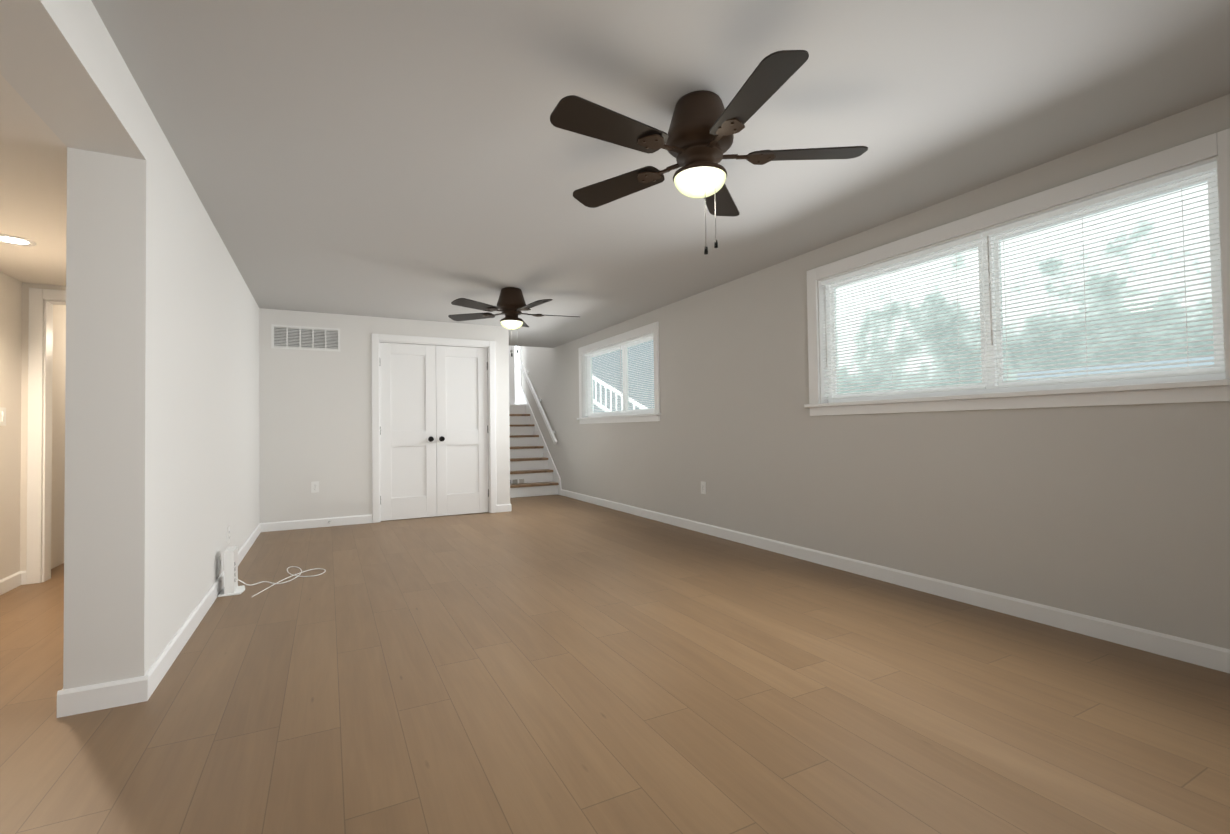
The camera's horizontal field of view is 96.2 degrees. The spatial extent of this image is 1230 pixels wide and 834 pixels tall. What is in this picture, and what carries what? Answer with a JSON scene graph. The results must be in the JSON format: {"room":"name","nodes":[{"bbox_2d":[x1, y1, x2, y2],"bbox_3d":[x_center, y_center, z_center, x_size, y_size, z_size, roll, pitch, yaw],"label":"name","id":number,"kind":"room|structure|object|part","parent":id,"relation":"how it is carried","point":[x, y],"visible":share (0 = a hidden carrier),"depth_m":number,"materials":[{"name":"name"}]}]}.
{"room":"empty basement room","nodes":[
{"label":"empty basement room","id":0,"kind":"room"},
{"bbox_2d":[0,272,65,579],"bbox_3d":[-3.018,0.047,1.629,0.120,2.070,8.500,0,-1,-28],"label":"wall","id":1,"kind":"structure","parent":0,"point":[10,365],"depth_m":3.73,"materials":[{"name":"white paint"}]},
{"bbox_2d":[0,407,5,425],"bbox_3d":[-3.954,-0.003,3.568,0.011,0.117,0.072,0,-1,-28],"label":"light switch","id":2,"kind":"object","parent":1,"relation":"attached to","point":[2,416],"visible":1,"depth_m":3.56,"materials":[{"name":"white plastic"}]},
{"bbox_2d":[0,571,25,594],"bbox_3d":[-2.510,1.012,0.822,0.030,0.092,6.650,0,-1,-28],"label":"baseboard","id":3,"kind":"structure","parent":1,"relation":"attached to","point":[17,579],"depth_m":3.65,"materials":[{"name":"white wood"}]},
{"bbox_2d":[0,74,66,285],"bbox_3d":[-2.583,-1.089,1.888,1.136,0.200,8.500,0,-1,-28],"label":"ceiling","id":4,"kind":"structure","parent":0,"point":[33,177],"depth_m":2.42,"materials":[{"name":"white paint"}]},
{"bbox_2d":[0,235,35,245],"bbox_3d":[-3.251,-0.953,2.980,0.176,0.005,0.176,0,-1,-28],"label":"recessed light","id":5,"kind":"object","parent":4,"relation":"in","point":[12,240],"visible":0.98,"depth_m":2.99,"materials":[{"name":"white"}]},
{"bbox_2d":[20,283,65,570],"bbox_3d":[-3.640,0.608,4.057,1.016,3.070,0.110,0,-1,-28],"label":"wall","id":6,"kind":"structure","parent":0,"point":[24,429],"depth_m":3.79,"materials":[{"name":"white paint"}]},
{"bbox_2d":[26,288,65,583],"bbox_3d":[-3.669,0.125,4.046,0.882,2.037,0.128,0,-1,-28],"label":"door frame","id":7,"kind":"structure","parent":6,"relation":"attached to","point":[38,559],"depth_m":3.82,"materials":[{"name":"white wood"}]},
{"bbox_2d":[0,0,258,689],"bbox_3d":[-1.904,-0.074,2.066,0.228,2.300,8.240,0,-1,-28],"label":"wall","id":8,"kind":"structure","parent":0,"point":[162,414],"depth_m":2.10,"materials":[{"name":"white paint"}]},
{"bbox_2d":[57,683,103,717],"bbox_3d":[-2.576,1.062,3.102,0.013,0.092,2.543,0,-1,-28],"label":"baseboard","id":9,"kind":"structure","parent":8,"relation":"attached to","point":[69,701],"depth_m":1.99,"materials":[{"name":"white wood"}]},
{"bbox_2d":[136,523,263,702],"bbox_3d":[-2.701,1.080,3.865,0.013,0.092,4.013,0,-1,-28],"label":"baseboard","id":10,"kind":"structure","parent":8,"relation":"attached to","point":[146,684],"depth_m":2.58,"materials":[{"name":"white wood"}]},
{"bbox_2d":[218,555,220,575],"bbox_3d":[-2.532,0.951,3.536,0.011,0.117,0.072,0,-1,-28],"label":"outlet","id":11,"kind":"object","parent":8,"relation":"attached to","point":[219,565],"visible":0.98,"depth_m":3.52,"materials":[{"name":"white plastic"}]},
{"bbox_2d":[259,308,509,522],"bbox_3d":[-2.604,0.526,6.263,2.860,3.300,0.120,0,-1,-28],"label":"wall","id":12,"kind":"structure","parent":0,"point":[315,415],"depth_m":5.95,"materials":[{"name":"white paint"}]},
{"bbox_2d":[271,324,339,351],"bbox_3d":[-3.284,-0.838,5.880,0.640,0.250,0.015,0,-1,-28],"label":"air vent","id":13,"kind":"object","parent":12,"relation":"in","point":[305,338],"visible":0.98,"depth_m":5.86,"materials":[{"name":"white metal"}]},
{"bbox_2d":[311,481,318,492],"bbox_3d":[-3.193,0.746,5.878,0.072,0.117,0.008,0,-1,-28],"label":"outlet","id":14,"kind":"object","parent":12,"relation":"attached to","point":[315,487],"visible":1,"depth_m":5.88,"materials":[{"name":"white plastic"}]},
{"bbox_2d":[264,515,371,531],"bbox_3d":[-3.156,1.130,5.884,1.040,0.092,0.013,0,-1,-28],"label":"baseboard","id":15,"kind":"structure","parent":12,"relation":"attached to","point":[361,519],"depth_m":5.87,"materials":[{"name":"white wood"}]},
{"bbox_2d":[371,334,496,522],"bbox_3d":[-2.114,0.120,6.520,1.396,2.107,0.138,0,-1,-28],"label":"trim","id":16,"kind":"structure","parent":12,"relation":"attached to","point":[377,339],"depth_m":6.41,"materials":[{"name":"white wood"}]},
{"bbox_2d":[380,343,488,520],"bbox_3d":[-2.099,0.161,6.492,1.238,2.013,0.100,0,-1,-28],"label":"closet door","id":17,"kind":"structure","parent":12,"relation":"in","point":[436,393],"depth_m":6.49,"materials":[{"name":"white wood"}]},
{"bbox_3d":[-2.092,0.153,6.478,1.238,1.656,0.068,0,-1,-28],"label":"closet door knobs","id":18,"kind":"part","parent":17,"relation":"part of","materials":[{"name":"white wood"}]},
{"bbox_2d":[497,504,510,511],"bbox_3d":[-1.594,1.141,7.436,0.013,0.092,1.323,0,-1,-28],"label":"baseboard","id":19,"kind":"structure","parent":12,"relation":"attached to","point":[507,507],"depth_m":6.82,"materials":[{"name":"white wood"}]},
{"bbox_2d":[0,495,1229,833],"bbox_3d":[-1.364,1.152,4.094,5.325,0.080,11.400,0,-1,-28],"label":"floor","id":20,"kind":"structure","parent":0,"point":[548,665],"depth_m":1.99,"materials":[{"name":"brown wood"}]},
{"bbox_2d":[218,546,325,596],"bbox_3d":[-2.314,0.981,3.781,0.588,0.275,0.757,0,-1,-28],"label":"router","id":21,"kind":"object","parent":20,"relation":"on","point":[231,586],"visible":1,"depth_m":3.46,"materials":[{"name":"white plastic"}]},
{"bbox_3d":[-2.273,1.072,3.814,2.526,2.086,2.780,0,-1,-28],"label":"cord","id":22,"kind":"part","parent":21,"relation":"part of","materials":[{"name":"white plastic"}]},
{"bbox_2d":[509,404,558,497],"bbox_3d":[-1.810,0.491,9.098,1.169,1.468,1.848,0,-1,-28],"label":"stairs","id":23,"kind":"structure","parent":20,"relation":"on","point":[528,463],"depth_m":8.86,"materials":[{"name":"white wood"}]},
{"bbox_2d":[510,479,523,483],"bbox_3d":[-1.526,0.987,8.432,0.285,0.064,0.006,0,-1,-28],"label":"chips","id":24,"kind":"object","parent":23,"relation":"on","point":[520,481],"visible":0.64,"depth_m":8.44,"materials":[{"name":"grey"}]},
{"bbox_2d":[91,0,1229,347],"bbox_3d":[-0.479,-1.322,3.611,4.189,0.220,9.600,0,-1,-28],"label":"ceiling","id":25,"kind":"structure","parent":0,"point":[425,160],"depth_m":2.32,"materials":[{"name":"grey paint"}]},
{"bbox_2d":[448,287,578,355],"bbox_3d":[-0.916,-0.862,5.069,1.235,0.625,1.237,0,-1,-28],"label":"ceiling fan","id":26,"kind":"object","parent":25,"relation":"hanging from","point":[511,305],"visible":1,"depth_m":4.99,"materials":[{"name":"brown metal"}]},
{"bbox_3d":[-0.949,-0.840,5.078,0.208,0.072,0.208,0,-1,-28],"label":"lamp shade","id":27,"kind":"part","parent":26,"relation":"part of","materials":[{"name":"white glass"}]},
{"bbox_2d":[550,50,867,254],"bbox_3d":[0.318,-0.942,2.174,1.225,0.625,1.244,0,-1,-28],"label":"ceiling fan","id":28,"kind":"object","parent":25,"relation":"hanging from","point":[696,141],"visible":1,"depth_m":2.11,"materials":[{"name":"brown metal"}]},
{"bbox_3d":[0.339,-0.920,2.203,0.208,0.072,0.208,0,-1,-28],"label":"lamp shade","id":29,"kind":"part","parent":28,"relation":"part of","materials":[{"name":"white glass"}]},
{"bbox_2d":[521,94,1229,648],"bbox_3d":[0.895,-0.895,5.330,0.155,4.000,11.400,0,-1,-28],"label":"wall","id":30,"kind":"structure","parent":0,"point":[1119,514],"depth_m":3.29,"materials":[{"name":"grey paint"}]},
{"bbox_2d":[520,363,556,443],"bbox_3d":[-1.284,-0.279,9.258,0.085,1.443,1.705,0,-1,-28],"label":"stair handrail","id":31,"kind":"object","parent":30,"relation":"attached to","point":[538,401],"visible":1,"depth_m":9.14,"materials":[{"name":"white wood"}]},
{"bbox_2d":[521,385,561,494],"bbox_3d":[-1.283,0.300,9.332,0.016,1.844,1.930,0,-1,-28],"label":"trim","id":32,"kind":"structure","parent":30,"relation":"attached to","point":[547,454],"depth_m":9.18,"materials":[{"name":"white wood"}]},
{"bbox_2d":[577,321,660,423],"bbox_3d":[0.029,-0.467,6.919,0.185,1.079,2.156,0,-1,-28],"label":"window","id":33,"kind":"structure","parent":30,"relation":"in","point":[625,351],"depth_m":6.83,"materials":[{"name":"white plastic"}]},
{"bbox_2d":[584,344,621,415],"bbox_3d":[-0.180,-0.464,7.296,0.042,0.862,1.058,0,-1,-28],"label":"window blind","id":34,"kind":"object","parent":33,"relation":"attached to","point":[603,350],"visible":0.88,"depth_m":7.25,"materials":[{"name":"white plastic"}]},
{"bbox_2d":[620,333,653,412],"bbox_3d":[0.265,-0.488,6.441,0.042,0.862,0.854,0,-1,-28],"label":"window blind","id":35,"kind":"object","parent":33,"relation":"attached to","point":[633,341],"visible":0.79,"depth_m":6.45,"materials":[{"name":"white plastic"}]},
{"bbox_2d":[701,481,705,493],"bbox_3d":[0.841,0.675,5.267,0.008,0.117,0.072,0,-1,-28],"label":"outlet","id":36,"kind":"object","parent":30,"relation":"attached to","point":[703,487],"visible":1,"depth_m":5.26,"materials":[{"name":"white plastic"}]},
{"bbox_2d":[561,489,1229,673],"bbox_3d":[1.329,1.032,4.327,0.013,0.092,9.320,0,-1,-28],"label":"baseboard","id":37,"kind":"structure","parent":30,"relation":"attached to","point":[1190,651],"depth_m":2.99,"materials":[{"name":"white wood"}]},
{"bbox_2d":[804,128,1229,415],"bbox_3d":[1.999,-0.576,3.137,0.185,1.079,2.266,0,-1,-28],"label":"window","id":38,"kind":"structure","parent":30,"relation":"in","point":[1204,377],"depth_m":2.79,"materials":[{"name":"white plastic"}]},
{"bbox_2d":[821,233,985,399],"bbox_3d":[1.776,-0.572,3.541,0.042,0.862,1.109,0,-1,-28],"label":"window blind","id":39,"kind":"object","parent":38,"relation":"attached to","point":[937,249],"visible":0.94,"depth_m":3.45,"materials":[{"name":"white plastic"}]},
{"bbox_2d":[981,161,1224,388],"bbox_3d":[2.246,-0.598,2.637,0.042,0.862,0.913,0,-1,-28],"label":"window blind","id":40,"kind":"object","parent":38,"relation":"attached to","point":[1167,180],"visible":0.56,"depth_m":2.56,"materials":[{"name":"white plastic"}]},
{"bbox_3d":[-2.289,-0.749,10.011,1.169,4.000,0.150,0,-1,-28],"label":"wall","id":41,"kind":"structure","parent":0,"visible":0},
{"bbox_2d":[515,346,521,403],"bbox_3d":[-2.172,-1.274,10.015,0.955,2.110,0.058,0,-1,-28],"label":"door","id":42,"kind":"structure","parent":41,"relation":"in","point":[518,381],"depth_m":10.21,"materials":[{"name":"white wood"}]},
{"bbox_2d":[509,345,514,403],"bbox_3d":[-2.137,-1.246,9.851,0.693,2.030,0.256,0,-1,-28],"label":"door leaf","id":43,"kind":"structure","parent":42,"relation":"attached to","point":[511,378],"depth_m":9.93,"materials":[{"name":"white wood"}]},
{"label":"outside","id":44,"kind":"structure","parent":0,"visible":0},
{"bbox_2d":[592,340,653,412],"bbox_3d":[-0.105,0.403,11.538,0.001,3.700,8.200,0,-1,-28],"label":"neighbour","id":45,"kind":"structure","parent":44,"point":[640,358],"depth_m":10.78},
{"bbox_2d":[836,182,1213,394],"bbox_3d":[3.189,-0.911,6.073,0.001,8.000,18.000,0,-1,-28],"label":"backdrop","id":46,"kind":"structure","parent":44,"point":[1090,277],"depth_m":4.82,"materials":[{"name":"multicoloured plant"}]},
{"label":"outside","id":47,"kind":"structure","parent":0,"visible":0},
{"bbox_2d":[592,374,645,410],"bbox_3d":[0.046,0.105,8.919,0.050,1.780,2.660,0,-1,-28],"label":"rail","id":48,"kind":"object","parent":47,"point":[620,394],"depth_m":9.13,"materials":[{"name":"white wood"}]},
{"bbox_2d":[1018,357,1213,381],"bbox_3d":[3.843,0.338,3.417,0.100,1.470,2.350,0,-1,-28],"label":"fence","id":49,"kind":"object","parent":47,"point":[1130,369],"depth_m":3.87,"materials":[{"name":"white wood"}]}
]}

